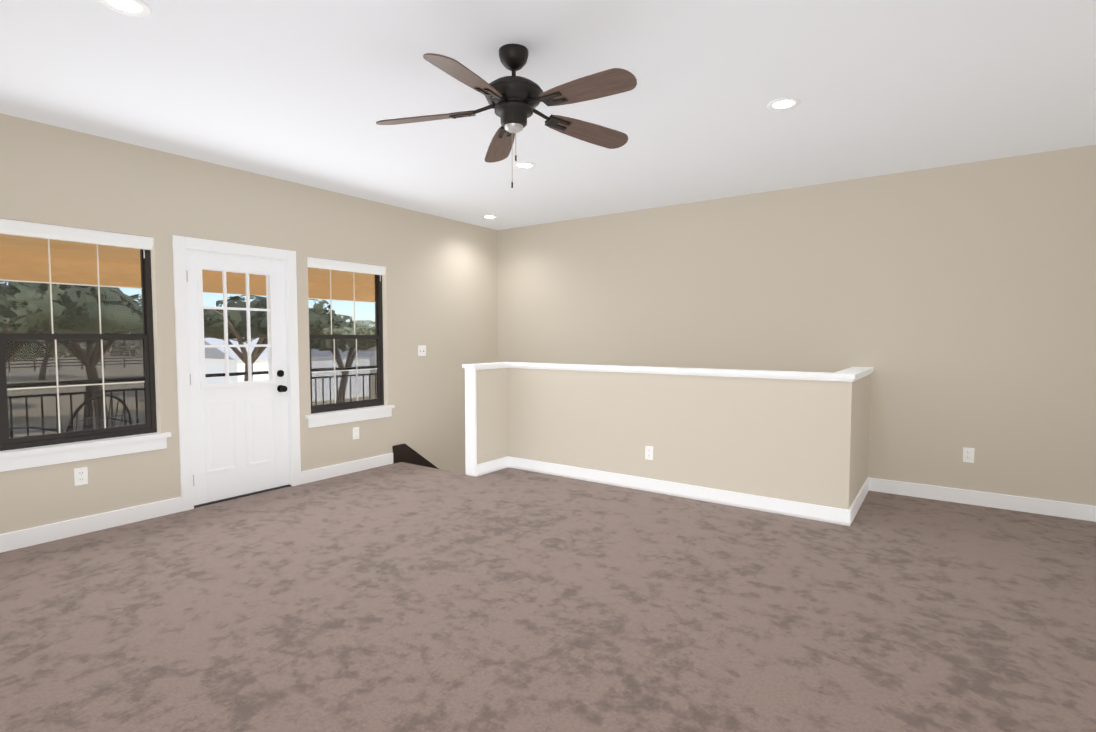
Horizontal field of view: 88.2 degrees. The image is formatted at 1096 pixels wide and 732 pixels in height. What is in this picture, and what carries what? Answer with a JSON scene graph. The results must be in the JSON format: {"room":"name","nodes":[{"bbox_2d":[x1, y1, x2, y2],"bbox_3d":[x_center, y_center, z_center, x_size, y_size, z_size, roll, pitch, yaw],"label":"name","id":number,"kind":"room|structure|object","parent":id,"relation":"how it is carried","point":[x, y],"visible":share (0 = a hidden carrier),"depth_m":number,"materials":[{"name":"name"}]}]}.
{"room":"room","nodes":[
{"label":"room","id":0,"kind":"room"},
{"bbox_2d":[0,113,497,533],"bbox_3d":[-2.687,0.518,4.732,0.150,4.590,7.090,2,4,35],"label":"wall","id":1,"kind":"structure","parent":0,"point":[441,291],"depth_m":4.85,"materials":[{"name":"beige paint"}]},
{"bbox_2d":[74,467,87,485],"bbox_3d":[-3.204,0.757,3.878,0.010,0.118,0.072,2,4,35],"label":"electrical outlet","id":2,"kind":"object","parent":1,"relation":"attached to","point":[80,476],"visible":1,"depth_m":3.88,"materials":[{"name":"white plastic"}]},
{"bbox_2d":[0,219,170,471],"bbox_3d":[-3.221,-0.149,3.898,0.175,1.583,1.000,2,4,35],"label":"window","id":3,"kind":"structure","parent":1,"relation":"in","point":[23,452],"depth_m":3.93,"materials":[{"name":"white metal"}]},
{"bbox_2d":[0,497,181,552],"bbox_3d":[-3.709,1.136,3.182,0.015,0.115,2.970,2,4,35],"label":"baseboard","id":4,"kind":"structure","parent":1,"relation":"attached to","point":[14,540],"depth_m":3.90,"materials":[{"name":"white wood"}]},
{"bbox_2d":[172,235,300,511],"bbox_3d":[-2.630,0.047,4.790,0.188,2.125,0.990,2,4,35],"label":"door frame","id":5,"kind":"structure","parent":1,"relation":"attached to","point":[181,245],"depth_m":4.50,"materials":[{"name":"white wood"}]},
{"bbox_2d":[186,249,289,504],"bbox_3d":[-2.578,0.086,4.750,0.138,2.019,0.819,2,4,35],"label":"entry door","id":6,"kind":"structure","parent":1,"relation":"in","point":[240,440],"depth_m":4.75,"materials":[{"name":"white wood"}]},
{"bbox_2d":[301,453,392,483],"bbox_3d":[-1.969,1.010,5.628,0.015,0.115,1.060,2,4,35],"label":"baseboard","id":7,"kind":"structure","parent":1,"relation":"attached to","point":[308,476],"depth_m":5.57,"materials":[{"name":"white wood"}]},
{"bbox_2d":[305,256,394,427],"bbox_3d":[-1.993,-0.237,5.624,0.175,1.583,1.000,2,4,35],"label":"window","id":8,"kind":"structure","parent":1,"relation":"in","point":[343,411],"depth_m":5.71,"materials":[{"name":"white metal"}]},
{"bbox_2d":[353,427,358,438],"bbox_3d":[-1.927,0.675,5.674,0.010,0.118,0.072,2,4,35],"label":"electrical outlet","id":9,"kind":"object","parent":1,"relation":"attached to","point":[355,432],"visible":1,"depth_m":5.67,"materials":[{"name":"white plastic"}]},
{"bbox_2d":[392,444,438,468],"bbox_3d":[-1.156,1.595,6.799,0.020,1.553,1.740,2,4,35],"label":"trim","id":10,"kind":"structure","parent":1,"relation":"attached to","point":[405,453],"depth_m":6.21,"materials":[{"name":"black wood"}]},
{"bbox_2d":[418,345,425,355],"bbox_3d":[-1.411,-0.171,6.350,0.018,0.118,0.115,2,4,35],"label":"light switch","id":11,"kind":"object","parent":1,"relation":"attached to","point":[421,350],"visible":1,"depth_m":6.35,"materials":[{"name":"white plastic"}]},
{"bbox_2d":[476,368,507,463],"bbox_3d":[-0.607,1.384,5.747,0.120,2.755,0.480,2,4,35],"label":"wall","id":12,"kind":"structure","parent":0,"point":[491,384],"depth_m":5.66,"materials":[{"name":"beige paint"}]},
{"bbox_2d":[462,362,509,476],"bbox_3d":[-0.631,0.520,5.668,0.164,1.090,0.480,2,4,35],"label":"trim","id":13,"kind":"structure","parent":12,"relation":"on","point":[470,369],"depth_m":5.49,"materials":[{"name":"white wood"}]},
{"bbox_2d":[477,456,507,475],"bbox_3d":[-0.557,1.007,5.680,0.015,0.115,0.460,2,4,35],"label":"baseboard","id":14,"kind":"structure","parent":12,"relation":"attached to","point":[501,463],"depth_m":5.67,"materials":[{"name":"white wood"}]},
{"bbox_2d":[0,462,1095,731],"bbox_3d":[-0.262,1.325,3.049,5.800,0.250,6.790,2,4,35],"label":"floor","id":15,"kind":"structure","parent":0,"point":[402,596],"depth_m":2.74,"materials":[{"name":"carpet"}]},
{"bbox_2d":[0,0,1095,229],"bbox_3d":[-0.262,-1.611,2.897,5.800,0.150,6.790,2,4,35],"label":"ceiling","id":16,"kind":"structure","parent":0,"point":[308,92],"depth_m":3.17,"materials":[{"name":"white paint"}]},
{"bbox_2d":[98,0,150,16],"bbox_3d":[-1.760,-1.503,2.347,0.184,0.008,0.184,2,4,35],"label":"recessed light","id":17,"kind":"object","parent":16,"relation":"in","point":[136,6],"visible":1,"depth_m":2.37,"materials":[{"name":"white"}]},
{"bbox_2d":[482,215,497,218],"bbox_3d":[-0.671,-1.718,6.518,0.184,0.008,0.184,2,4,35],"label":"recessed light","id":18,"kind":"object","parent":16,"relation":"in","point":[490,216],"visible":0.96,"depth_m":6.52,"materials":[{"name":"white"}]},
{"bbox_2d":[376,44,636,187],"bbox_3d":[-0.145,-1.203,2.720,1.292,0.647,1.312,2,4,35],"label":"ceiling fan","id":19,"kind":"object","parent":16,"relation":"hanging from","point":[514,100],"visible":1,"depth_m":2.68,"materials":[{"name":"brown wood"}]},
{"bbox_2d":[513,162,535,168],"bbox_3d":[-0.188,-1.617,4.558,0.184,0.008,0.184,2,4,35],"label":"recessed light","id":20,"kind":"object","parent":16,"relation":"in","point":[525,165],"visible":0.96,"depth_m":4.55,"materials":[{"name":"white"}]},
{"bbox_2d":[767,97,799,110],"bbox_3d":[1.400,-1.555,3.358,0.184,0.008,0.184,2,4,35],"label":"recessed light","id":21,"kind":"object","parent":16,"relation":"in","point":[784,103],"visible":0.98,"depth_m":3.35,"materials":[{"name":"white"}]},
{"bbox_2d":[508,368,855,509],"bbox_3d":[0.858,1.419,5.082,3.280,2.755,0.120,2,4,35],"label":"wall","id":22,"kind":"structure","parent":0,"point":[804,441],"depth_m":4.69,"materials":[{"name":"beige paint"}]},
{"bbox_2d":[645,446,652,459],"bbox_3d":[0.886,0.762,4.949,0.072,0.118,0.010,2,4,35],"label":"electrical outlet","id":23,"kind":"object","parent":22,"relation":"attached to","point":[648,452],"visible":1,"depth_m":4.95,"materials":[{"name":"white plastic"}]},
{"bbox_2d":[508,456,851,525],"bbox_3d":[0.875,1.044,4.968,3.175,0.115,0.021,2,4,35],"label":"baseboard","id":24,"kind":"structure","parent":22,"relation":"attached to","point":[755,502],"depth_m":4.71,"materials":[{"name":"white wood"}]},
{"bbox_2d":[510,362,861,381],"bbox_3d":[0.858,0.035,5.010,3.324,0.053,0.172,2,4,35],"label":"trim","id":25,"kind":"structure","parent":22,"relation":"on","point":[852,374],"depth_m":4.61,"materials":[{"name":"white wood"}]},
{"bbox_2d":[497,145,1095,505],"bbox_3d":[1.809,0.463,5.793,5.950,4.590,0.150,2,4,35],"label":"wall","id":26,"kind":"structure","parent":0,"point":[954,306],"depth_m":4.85,"materials":[{"name":"beige paint"}]},
{"bbox_2d":[963,447,974,462],"bbox_3d":[3.405,0.721,4.573,0.072,0.118,0.010,2,4,35],"label":"electrical outlet","id":27,"kind":"object","parent":26,"relation":"attached to","point":[968,454],"visible":1,"depth_m":4.57,"materials":[{"name":"white plastic"}]},
{"bbox_2d":[872,478,1095,521],"bbox_3d":[3.428,1.064,4.570,1.480,0.115,0.015,2,4,35],"label":"baseboard","id":28,"kind":"structure","parent":26,"relation":"attached to","point":[994,500],"depth_m":4.50,"materials":[{"name":"white wood"}]},
{"bbox_2d":[856,374,870,495],"bbox_3d":[2.488,1.441,4.648,0.120,2.755,1.010,2,4,35],"label":"wall","id":29,"kind":"structure","parent":0,"point":[862,384],"depth_m":4.59,"materials":[{"name":"beige paint"}]},
{"bbox_2d":[844,367,873,376],"bbox_3d":[2.493,0.057,4.584,0.164,0.053,0.992,2,4,35],"label":"trim","id":30,"kind":"structure","parent":29,"relation":"on","point":[866,371],"depth_m":4.69,"materials":[{"name":"white wood"}]},
{"bbox_2d":[849,477,871,520],"bbox_3d":[2.492,1.067,4.515,0.018,0.115,1.110,2,4,35],"label":"baseboard","id":31,"kind":"structure","parent":29,"relation":"attached to","point":[867,486],"depth_m":4.55,"materials":[{"name":"white wood"}]},
{"label":"outside","id":32,"kind":"structure","parent":0,"visible":0},
{"bbox_2d":[6,345,376,443],"bbox_3d":[-113.672,-2.785,141.924,460.000,0.300,700.000,2,4,35],"label":"ground","id":33,"kind":"structure","parent":32,"point":[74,407],"depth_m":42.81,"materials":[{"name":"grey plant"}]},
{"bbox_2d":[0,281,142,362],"bbox_3d":[-18.037,0.032,18.932,10.761,6.715,8.979,2,4,35],"label":"tree","id":34,"kind":"object","parent":33,"relation":"on","point":[90,314],"depth_m":17.27,"materials":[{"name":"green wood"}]},
{"bbox_2d":[2,294,141,427],"bbox_3d":[-21.243,-0.270,25.492,8.941,6.742,8.420,2,4,35],"label":"tree","id":35,"kind":"object","parent":33,"relation":"on","point":[99,347],"depth_m":25.64,"materials":[{"name":"brown plant"}]},
{"bbox_2d":[7,357,142,371],"bbox_3d":[-54.226,-0.886,87.451,0.150,1.500,240.000,2,4,35],"label":"fence","id":36,"kind":"object","parent":33,"relation":"on","point":[74,362],"depth_m":74.64,"materials":[{"name":"grey"}]},
{"bbox_2d":[38,333,130,379],"bbox_3d":[-50.701,-1.855,56.540,14.091,6.711,14.105,2,4,35],"label":"tree","id":37,"kind":"object","parent":33,"relation":"on","point":[43,364],"depth_m":57.04,"materials":[{"name":"brown plant"}]},
{"bbox_2d":[11,320,374,359],"bbox_3d":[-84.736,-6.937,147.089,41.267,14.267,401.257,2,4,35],"label":"tree","id":38,"kind":"object","parent":33,"relation":"on","point":[119,342],"depth_m":123.54,"materials":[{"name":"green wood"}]},
{"bbox_2d":[129,295,351,380],"bbox_3d":[-15.651,-0.353,28.309,11.028,6.534,9.769,2,4,35],"label":"tree","id":39,"kind":"object","parent":33,"relation":"on","point":[257,318],"depth_m":27.14,"materials":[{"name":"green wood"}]},
{"bbox_2d":[204,338,370,401],"bbox_3d":[-19.163,0.144,40.145,8.600,4.300,10.100,2,4,35],"label":"shed","id":40,"kind":"object","parent":33,"relation":"on","point":[219,356],"depth_m":35.73,"materials":[{"name":"white"}]},
{"bbox_2d":[310,324,375,402],"bbox_3d":[-10.107,0.443,27.575,3.912,5.048,4.489,2,4,35],"label":"tree","id":41,"kind":"object","parent":33,"relation":"on","point":[349,331],"depth_m":27.16,"materials":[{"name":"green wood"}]},
{"bbox_2d":[346,322,374,333],"bbox_3d":[-24.345,-2.057,64.228,11.445,6.275,10.635,2,4,35],"label":"tree","id":42,"kind":"object","parent":33,"relation":"on","point":[357,327],"depth_m":62.88,"materials":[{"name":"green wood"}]},
{"bbox_2d":[367,347,376,372],"bbox_3d":[-20.973,-1.914,77.254,10.600,4.600,14.600,2,4,35],"label":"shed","id":43,"kind":"object","parent":33,"relation":"on","point":[373,358],"depth_m":69.00,"materials":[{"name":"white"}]},
{"bbox_3d":[-3.426,1.165,5.972,2.450,0.170,14.000,2,4,35],"label":"floor","id":44,"kind":"structure","parent":32,"visible":0},
{"bbox_2d":[9,395,131,437],"bbox_3d":[-4.022,0.684,4.818,0.672,0.911,0.601,1,3,15],"label":"outdoor chair","id":45,"kind":"object","parent":44,"relation":"on","point":[90,399],"depth_m":4.67,"materials":[{"name":"black metal"}]},
{"bbox_2d":[0,234,374,301],"bbox_3d":[-3.487,-0.245,5.943,2.600,2.650,14.000,2,4,35],"label":"porch roof","id":46,"kind":"structure","parent":44,"relation":"on","point":[70,261],"depth_m":5.88,"materials":[{"name":"brown wood"}]},
{"bbox_2d":[7,365,376,440],"bbox_3d":[-4.367,0.579,6.613,0.044,0.935,13.522,2,4,35],"label":"porch railing","id":47,"kind":"object","parent":44,"relation":"on","point":[230,374],"depth_m":6.13,"materials":[{"name":"black metal"}]}
]}

